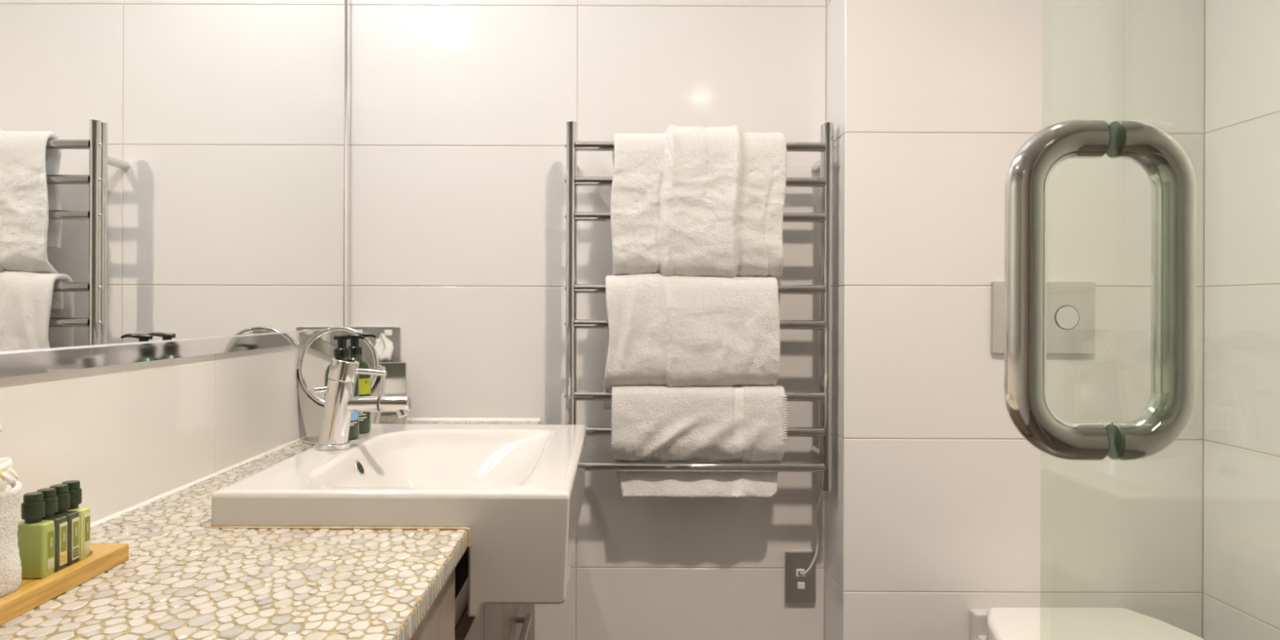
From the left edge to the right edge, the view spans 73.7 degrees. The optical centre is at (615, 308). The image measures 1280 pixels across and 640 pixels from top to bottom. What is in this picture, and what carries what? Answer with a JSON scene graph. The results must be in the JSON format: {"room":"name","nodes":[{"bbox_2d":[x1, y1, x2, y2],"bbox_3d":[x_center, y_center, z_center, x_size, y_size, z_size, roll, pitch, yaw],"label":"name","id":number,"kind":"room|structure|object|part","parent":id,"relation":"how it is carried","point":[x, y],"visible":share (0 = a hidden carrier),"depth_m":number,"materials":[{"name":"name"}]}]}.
{"room":"bathroom","nodes":[
{"label":"bathroom","id":0,"kind":"room"},
{"bbox_2d":[0,195,345,523],"bbox_3d":[-0.624,-0.087,-0.239,0.100,2.250,4.322,0,0,0],"label":"wall","id":1,"kind":"structure","parent":0,"point":[131,434],"depth_m":1.04,"materials":[{"name":"beige tile"}]},
{"bbox_2d":[0,0,350,377],"bbox_3d":[-0.568,-0.471,0.770,0.008,1.070,2.088,0,0,0],"label":"wall mirror","id":2,"kind":"object","parent":1,"relation":"attached to","point":[172,172],"visible":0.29,"depth_m":1.09,"materials":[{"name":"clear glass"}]},
{"bbox_2d":[410,546,534,639],"bbox_3d":[-0.360,0.539,1.070,0.427,0.558,1.499,0,0,0],"label":"vanity cabinet","id":3,"kind":"object","parent":1,"relation":"attached to","point":[447,618],"visible":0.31,"depth_m":1.06,"materials":[{"name":"laminate"}]},
{"bbox_2d":[0,417,540,639],"bbox_3d":[-0.368,0.246,1.061,0.414,0.027,1.522,0,0,0],"label":"countertop","id":4,"kind":"structure","parent":3,"relation":"on","point":[182,578],"depth_m":0.75,"materials":[{"name":"pebble stone"},{"name":"grout"},{"name":"white silicone"}]},
{"bbox_2d":[0,543,128,625],"bbox_3d":[-0.512,0.230,0.655,0.101,0.015,0.310,0,0,0],"label":"tray","id":5,"kind":"object","parent":4,"relation":"on","point":[31,593],"visible":0.46,"depth_m":0.71,"materials":[{"name":"brown wood"}]},
{"bbox_2d":[0,480,22,598],"bbox_3d":[-0.509,0.183,0.679,0.060,0.089,0.064,0,0,0],"label":"washcloth","id":6,"kind":"object","parent":5,"relation":"on","point":[11,569],"visible":0.96,"depth_m":0.68,"materials":[{"name":"white fabric"}]},
{"bbox_2d":[0,424,18,492],"bbox_3d":[-0.498,0.127,0.671,0.045,0.103,0.021,0,0,0],"label":"orchid","id":7,"kind":"object","parent":6,"relation":"in","point":[8,476],"visible":1,"depth_m":0.67,"materials":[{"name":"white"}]},
{"bbox_2d":[17,492,54,578],"bbox_3d":[-0.496,0.193,0.727,0.030,0.071,0.017,0,0,0],"label":"toiletry bottle","id":8,"kind":"object","parent":5,"relation":"on","point":[36,535],"visible":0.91,"depth_m":0.72,"materials":[{"name":"green plastic"}]},
{"bbox_3d":[-0.482,0.217,0.728,0.001,0.007,0.008,0,0,0],"label":"label panel","id":9,"kind":"part","parent":8,"relation":"part of","materials":[{"name":"beige paper"}]},
{"bbox_2d":[36,487,66,572],"bbox_3d":[-0.496,0.193,0.744,0.030,0.071,0.017,0,0,0],"label":"toiletry bottle","id":10,"kind":"object","parent":5,"relation":"on","point":[50,496],"visible":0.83,"depth_m":0.74,"materials":[{"name":"grey plastic"}]},
{"bbox_3d":[-0.482,0.217,0.745,0.001,0.007,0.008,0,0,0],"label":"label panel","id":11,"kind":"part","parent":10,"relation":"part of","materials":[{"name":"yellow paper"}]},
{"bbox_2d":[49,484,79,566],"bbox_3d":[-0.496,0.193,0.761,0.030,0.071,0.017,0,0,0],"label":"toiletry bottle","id":12,"kind":"object","parent":5,"relation":"on","point":[63,493],"visible":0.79,"depth_m":0.76,"materials":[{"name":"grey plastic"}]},
{"bbox_3d":[-0.482,0.217,0.761,0.001,0.007,0.008,0,0,0],"label":"label panel","id":13,"kind":"part","parent":12,"relation":"part of","materials":[{"name":"yellow paper"}]},
{"bbox_2d":[61,480,90,560],"bbox_3d":[-0.496,0.193,0.777,0.030,0.071,0.017,0,0,0],"label":"toiletry bottle","id":14,"kind":"object","parent":5,"relation":"on","point":[74,489],"visible":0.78,"depth_m":0.77,"materials":[{"name":"green plastic"}]},
{"bbox_3d":[-0.482,0.217,0.778,0.001,0.008,0.007,0,0,0],"label":"label panel","id":15,"kind":"part","parent":14,"relation":"part of","materials":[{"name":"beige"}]},
{"bbox_2d":[295,326,386,444],"bbox_3d":[-0.500,0.135,1.546,0.138,0.206,0.132,0,0,-39],"label":"mirror","id":16,"kind":"object","parent":4,"relation":"on","point":[317,354],"visible":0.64,"depth_m":1.53,"materials":[{"name":"silver metal"}]},
{"bbox_3d":[-0.426,0.104,1.530,0.010,0.009,0.009,0,0,2],"label":"pivot knob","id":17,"kind":"part","parent":16,"relation":"part of","materials":[{"name":"silver metal"}]},
{"bbox_2d":[373,333,406,423],"bbox_3d":[-0.489,0.143,1.734,0.114,0.189,0.114,0,0,-19],"label":"tissue box","id":18,"kind":"object","parent":4,"relation":"on","point":[396,377],"visible":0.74,"depth_m":1.69,"materials":[{"name":"silver metal"}]},
{"bbox_2d":[208,423,586,616],"bbox_3d":[-0.247,0.267,1.202,0.392,0.136,0.555,0,0,0],"label":"basin","id":19,"kind":"object","parent":4,"relation":"in","point":[516,491],"visible":0.89,"depth_m":0.93,"materials":[{"name":"white ceramic"}]},
{"bbox_2d":[324,334,364,440],"bbox_3d":[-0.418,0.119,1.303,0.051,0.160,0.051,0,0,45],"label":"pump bottle","id":20,"kind":"object","parent":19,"relation":"on","point":[341,351],"visible":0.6,"depth_m":1.30,"materials":[{"name":"green"}]},
{"bbox_2d":[346,333,376,434],"bbox_3d":[-0.419,0.119,1.369,0.051,0.160,0.051,0,0,45],"label":"pump bottle","id":21,"kind":"object","parent":19,"relation":"on","point":[356,351],"visible":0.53,"depth_m":1.36,"materials":[{"name":"green plastic"}]},
{"bbox_2d":[313,357,411,450],"bbox_3d":[-0.361,0.134,1.217,0.134,0.129,0.047,0,0,0],"label":"mixer tap","id":22,"kind":"object","parent":19,"relation":"on","point":[340,402],"visible":1,"depth_m":1.20,"materials":[{"name":"silver metal"}]},
{"bbox_3d":[-0.416,0.115,1.209,0.023,0.010,0.008,0,0,-9],"label":"knob","id":23,"kind":"part","parent":22,"relation":"part of","materials":[{"name":"silver metal"}]},
{"bbox_3d":[-0.367,0.136,1.217,0.058,0.023,0.022,0,0,0],"label":"spout","id":24,"kind":"part","parent":22,"relation":"part of","materials":[{"name":"silver metal"}]},
{"bbox_3d":[-0.357,0.089,1.215,0.062,0.013,0.008,0,0,3],"label":"lever","id":25,"kind":"part","parent":22,"relation":"part of","materials":[{"name":"silver metal"}]},
{"bbox_3d":[-0.315,0.135,1.217,0.044,0.023,0.022,0,0,0],"label":"spout","id":26,"kind":"part","parent":22,"relation":"part of","materials":[{"name":"silver metal"}]},
{"bbox_3d":[-0.246,0.249,1.204,0.390,0.100,0.553,0,0,0],"label":"bowl","id":27,"kind":"part","parent":19,"relation":"part of","materials":[{"name":"white ceramic"}]},
{"bbox_3d":[-0.181,0.319,0.618,0.017,0.112,0.592,0,0,0],"label":"filler panel","id":28,"kind":"part","parent":3,"relation":"part of","materials":[{"name":"laminate"}]},
{"bbox_3d":[-0.181,0.453,0.917,0.017,0.150,0.392,0,0,0],"label":"drawer","id":29,"kind":"part","parent":3,"relation":"part of","materials":[{"name":"laminate"}]},
{"bbox_3d":[-0.181,0.453,1.215,0.017,0.150,0.197,0,0,0],"label":"drawer","id":30,"kind":"part","parent":3,"relation":"part of","materials":[{"name":"laminate"}]},
{"bbox_3d":[-0.181,0.453,1.387,0.017,0.150,0.142,0,0,0],"label":"drawer","id":31,"kind":"part","parent":3,"relation":"part of","materials":[{"name":"laminate"}]},
{"bbox_3d":[-0.182,0.672,1.387,0.017,0.282,0.142,0,0,0],"label":"door","id":32,"kind":"part","parent":3,"relation":"part of","materials":[{"name":"laminate"}]},
{"bbox_3d":[-0.181,0.453,1.575,0.017,0.150,0.227,0,0,0],"label":"drawer","id":33,"kind":"part","parent":3,"relation":"part of","materials":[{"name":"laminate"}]},
{"bbox_3d":[-0.182,0.672,1.575,0.017,0.282,0.227,0,0,0],"label":"door","id":34,"kind":"part","parent":3,"relation":"part of","materials":[{"name":"laminate"}]},
{"bbox_3d":[-0.160,0.537,1.410,0.027,0.010,0.160,0,0,0],"label":"bar handle","id":35,"kind":"part","parent":3,"relation":"part of","materials":[{"name":"silver metal"}]},
{"bbox_3d":[-0.182,0.672,1.755,0.017,0.282,0.126,0,0,0],"label":"door","id":36,"kind":"part","parent":3,"relation":"part of","materials":[{"name":"laminate"}]},
{"bbox_2d":[349,0,826,639],"bbox_3d":[-0.110,-0.085,1.872,1.127,2.250,0.100,0,0,0],"label":"wall","id":37,"kind":"structure","parent":0,"point":[460,110],"depth_m":1.82,"materials":[{"name":"beige tile"}]},
{"bbox_2d":[349,326,400,357],"bbox_3d":[-0.514,0.071,1.816,0.112,0.066,0.014,0,0,0],"label":"power outlet","id":38,"kind":"object","parent":37,"relation":"attached to","point":[393,333],"visible":0.38,"depth_m":1.81,"materials":[{"name":"silver metal"}]},
{"bbox_2d":[384,329,391,335],"bbox_3d":[-0.483,0.051,1.811,0.016,0.012,0.004,0,0,0],"label":"rocker switch","id":39,"kind":"object","parent":38,"relation":"attached to","point":[387,332],"depth_m":1.81,"materials":[{"name":"white plastic"}]},
{"bbox_2d":[564,120,835,574],"bbox_3d":[0.167,0.094,1.764,0.542,0.936,0.117,0,0,0],"label":"towel rail","id":40,"kind":"object","parent":37,"relation":"attached to","point":[825,289],"visible":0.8,"depth_m":1.71,"materials":[{"name":"silver metal"}]},
{"bbox_3d":[-0.091,-0.006,1.726,0.021,0.739,0.042,0,0,0],"label":"post","id":41,"kind":"part","parent":40,"relation":"part of","materials":[{"name":"silver metal"}]},
{"bbox_2d":[603,272,780,409],"bbox_3d":[0.150,0.066,1.726,0.350,0.279,0.094,0,0,0],"label":"towel","id":42,"kind":"object","parent":40,"relation":"hanging from","point":[673,331],"visible":0.89,"depth_m":1.69,"materials":[{"name":"white fabric"}]},
{"bbox_2d":[610,124,786,307],"bbox_3d":[0.163,-0.182,1.712,0.351,0.375,0.080,0,0,0],"label":"towel","id":43,"kind":"object","parent":40,"relation":"hanging from","point":[686,201],"visible":0.86,"depth_m":1.69,"materials":[{"name":"white fabric"}]},
{"bbox_2d":[611,385,787,497],"bbox_3d":[0.166,0.268,1.722,0.349,0.226,0.071,0,0,0],"label":"towel","id":44,"kind":"object","parent":40,"relation":"hanging from","point":[650,423],"visible":0.98,"depth_m":1.70,"materials":[{"name":"white fabric"}]},
{"bbox_3d":[0.426,-0.004,1.726,0.021,0.739,0.042,0,0,0],"label":"post","id":45,"kind":"part","parent":40,"relation":"part of","materials":[{"name":"silver metal"}]},
{"bbox_2d":[784,551,816,602],"bbox_3d":[0.393,0.571,1.815,0.065,0.108,0.015,0,0,0],"label":"power outlet","id":46,"kind":"object","parent":37,"relation":"attached to","point":[798,588],"visible":0.98,"depth_m":1.81,"materials":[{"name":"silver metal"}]},
{"bbox_2d":[797,582,804,589],"bbox_3d":[0.393,0.588,1.811,0.016,0.014,0.004,0,0,0],"label":"rocker switch","id":47,"kind":"object","parent":46,"relation":"attached to","point":[801,585],"depth_m":1.81,"materials":[{"name":"white plastic"}]},
{"bbox_2d":[824,0,1204,639],"bbox_3d":[0.850,-0.082,1.797,0.804,2.250,0.250,0,0,0],"label":"wall","id":48,"kind":"structure","parent":0,"point":[938,508],"depth_m":1.67,"materials":[{"name":"beige tile"}]},
{"bbox_2d":[990,281,1094,353],"bbox_3d":[0.833,0.017,1.665,0.200,0.140,0.013,0,0,0],"label":"flush plate","id":49,"kind":"object","parent":48,"relation":"attached to","point":[1070,305],"visible":0.56,"depth_m":1.66,"materials":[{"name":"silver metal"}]},
{"bbox_2d":[1203,0,1279,639],"bbox_3d":[1.202,-0.081,-0.239,0.100,2.250,4.322,0,0,0],"label":"wall","id":50,"kind":"structure","parent":0,"point":[1242,442],"depth_m":1.57,"materials":[{"name":"beige tile"}]},
{"bbox_3d":[0.285,1.081,-0.239,1.926,0.080,4.322,0,0,0],"label":"floor","id":51,"kind":"structure","parent":0,"visible":0},
{"bbox_2d":[968,607,1204,639],"bbox_3d":[0.843,0.806,1.426,0.362,0.473,0.492,0,0,0],"label":"toilet","id":52,"kind":"object","parent":51,"relation":"on","point":[993,623],"visible":1,"depth_m":1.54,"materials":[{"name":"white ceramic"}]},
{"bbox_3d":[0.251,-0.084,-0.560,0.038,2.250,0.120,0,0,0],"label":"wall","id":53,"kind":"structure","parent":0,"visible":0},
{"bbox_2d":[1004,120,1196,460],"bbox_3d":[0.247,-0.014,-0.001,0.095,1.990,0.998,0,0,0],"label":"door handle","id":54,"kind":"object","parent":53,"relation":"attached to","point":[1169,170],"depth_m":0.43,"materials":[{"name":"silver metal"}]},
{"bbox_3d":[0.223,-0.010,0.437,0.047,0.174,0.019,0,0,0],"label":"pull handle","id":55,"kind":"part","parent":54,"relation":"part of","materials":[{"name":"silver metal"}]},
{"bbox_2d":[1102,425,1110,457],"bbox_3d":[0.247,0.068,0.437,0.001,0.018,0.018,0,0,0],"label":"washer","id":56,"kind":"object","parent":54,"relation":"in","point":[1106,430],"depth_m":0.43,"materials":[{"name":"green"}]},
{"bbox_2d":[1102,121,1111,155],"bbox_3d":[0.247,-0.087,0.437,0.001,0.018,0.018,0,0,0],"label":"washer","id":57,"kind":"object","parent":54,"relation":"in","point":[1106,127],"depth_m":0.43,"materials":[{"name":"green"}]},
{"bbox_2d":[1104,423,1124,459],"bbox_3d":[0.255,0.068,0.437,0.001,0.018,0.018,0,0,0],"label":"washer","id":58,"kind":"object","parent":54,"relation":"in","point":[1114,433],"depth_m":0.43,"materials":[{"name":"green"}]},
{"bbox_2d":[1105,120,1125,157],"bbox_3d":[0.255,-0.087,0.437,0.001,0.018,0.018,0,0,0],"label":"washer","id":59,"kind":"object","parent":54,"relation":"in","point":[1115,132],"depth_m":0.43,"materials":[{"name":"green"}]},
{"bbox_3d":[0.275,-0.009,0.437,0.040,0.174,0.019,0,0,0],"label":"pull handle","id":60,"kind":"part","parent":54,"relation":"part of","materials":[{"name":"silver metal"}]}
]}

